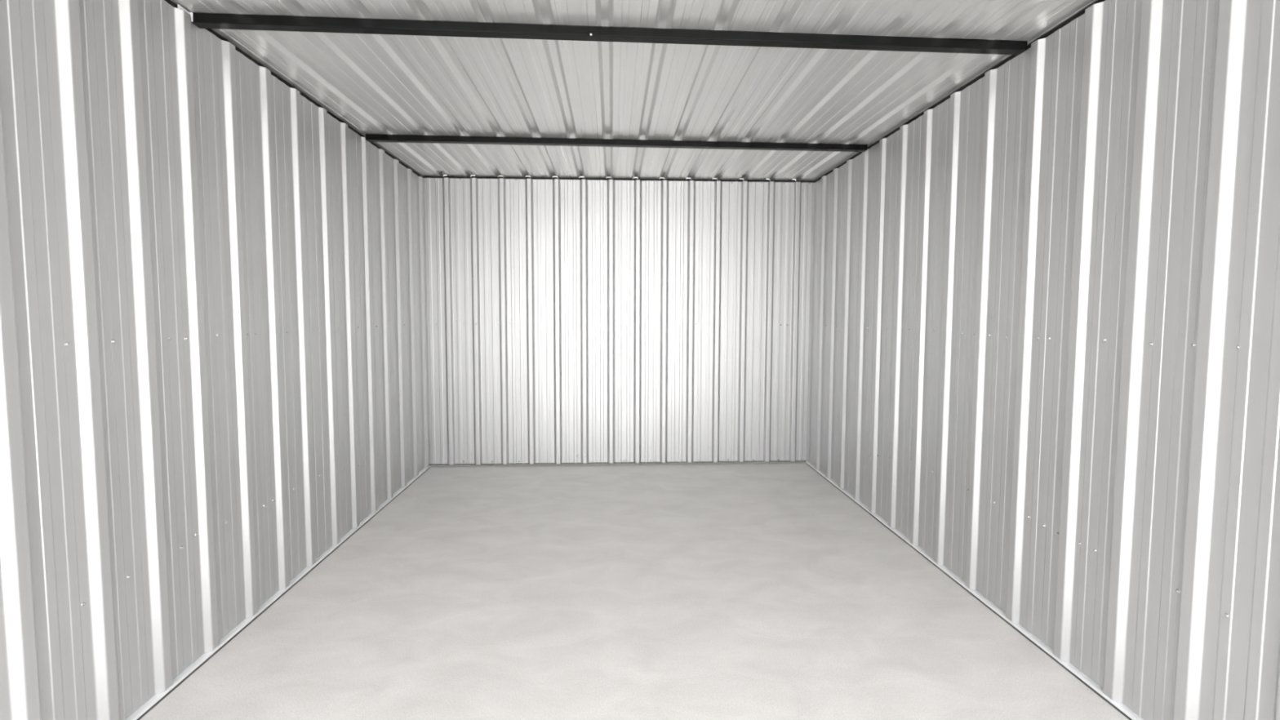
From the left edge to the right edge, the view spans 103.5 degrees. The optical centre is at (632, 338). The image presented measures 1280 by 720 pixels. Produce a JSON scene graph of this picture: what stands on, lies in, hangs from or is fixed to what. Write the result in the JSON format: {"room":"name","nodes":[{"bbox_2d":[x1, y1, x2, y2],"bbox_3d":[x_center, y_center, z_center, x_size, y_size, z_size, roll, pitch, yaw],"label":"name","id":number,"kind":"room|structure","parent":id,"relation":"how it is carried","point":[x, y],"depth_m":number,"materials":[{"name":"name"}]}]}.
{"room":"storage unit","nodes":[
{"label":"storage unit","id":0,"kind":"room"},
{"bbox_2d":[0,0,429,719],"bbox_3d":[-1.668,0.016,1.957,0.052,2.439,4.735,0,3,-2],"label":"wall","id":1,"kind":"structure","parent":0,"point":[213,344],"depth_m":1.81,"materials":[{"name":"metal"}]},
{"bbox_2d":[125,465,430,719],"bbox_3d":[-1.654,1.229,2.000,0.045,0.012,4.685,0,3,-2],"label":"baseboard","id":2,"kind":"structure","parent":1,"relation":"attached to","point":[156,699],"depth_m":2.16,"materials":[{"name":"white metal"}]},
{"bbox_2d":[164,0,421,176],"bbox_3d":[-1.691,-1.193,1.894,0.051,0.059,4.745,0,3,-2],"label":"trim","id":3,"kind":"structure","parent":1,"relation":"attached to","point":[171,2],"depth_m":2.45,"materials":[{"name":"black metal"}]},
{"bbox_2d":[422,177,814,465],"bbox_3d":[-0.096,-0.116,4.336,3.422,2.444,0.058,0,3,-2],"label":"wall","id":4,"kind":"structure","parent":0,"point":[583,321],"depth_m":4.33,"materials":[{"name":"metal"}]},
{"bbox_2d":[430,460,805,466],"bbox_3d":[-0.098,1.097,4.399,3.264,0.016,0.030,0,3,-2],"label":"baseboard","id":5,"kind":"structure","parent":4,"relation":"attached to","point":[804,461],"depth_m":4.39,"materials":[{"name":"grey metal"}]},
{"bbox_2d":[421,176,814,182],"bbox_3d":[-0.095,-1.323,4.292,3.432,0.059,0.041,0,3,-2],"label":"trim","id":6,"kind":"structure","parent":4,"relation":"attached to","point":[466,177],"depth_m":4.27,"materials":[{"name":"black metal"}]},
{"bbox_2d":[139,462,1128,719],"bbox_3d":[-0.008,1.291,2.129,3.562,0.120,4.805,0,3,-2],"label":"floor","id":7,"kind":"structure","parent":0,"point":[715,591],"depth_m":2.21,"materials":[{"name":"concrete"}]},
{"bbox_2d":[170,0,1097,181],"bbox_3d":[0.000,-1.231,1.894,3.642,0.022,4.855,0,3,-2],"label":"ceiling","id":8,"kind":"structure","parent":0,"point":[385,84],"depth_m":2.41,"materials":[{"name":"white metal"}]},
{"bbox_2d":[177,4,1027,54],"bbox_3d":[-0.012,-1.206,1.981,3.296,0.038,0.103,0,3,-3],"label":"ceiling beam","id":9,"kind":"structure","parent":8,"relation":"attached to","point":[202,20],"depth_m":1.99,"materials":[{"name":"black paint"}]},
{"bbox_2d":[365,133,867,151],"bbox_3d":[-0.057,-1.281,3.315,3.276,0.037,0.044,0,3,-3],"label":"ceiling beam","id":10,"kind":"structure","parent":8,"relation":"attached to","point":[369,137],"depth_m":3.29,"materials":[{"name":"black paint"}]},
{"bbox_2d":[805,0,1279,719],"bbox_3d":[1.659,0.015,2.089,0.052,2.439,4.735,0,3,-2],"label":"wall","id":11,"kind":"structure","parent":0,"point":[1043,344],"depth_m":1.82,"materials":[{"name":"metal"}]},
{"bbox_2d":[814,0,1105,182],"bbox_3d":[1.687,-1.195,2.028,0.051,0.059,4.745,0,3,-2],"label":"trim","id":12,"kind":"structure","parent":11,"relation":"attached to","point":[1082,12],"depth_m":2.40,"materials":[{"name":"black metal"}]},
{"bbox_2d":[805,461,1143,719],"bbox_3d":[1.644,1.228,2.131,0.045,0.012,4.685,0,3,-2],"label":"baseboard","id":13,"kind":"structure","parent":11,"relation":"attached to","point":[1122,708],"depth_m":2.19,"materials":[{"name":"white metal"}]}
]}

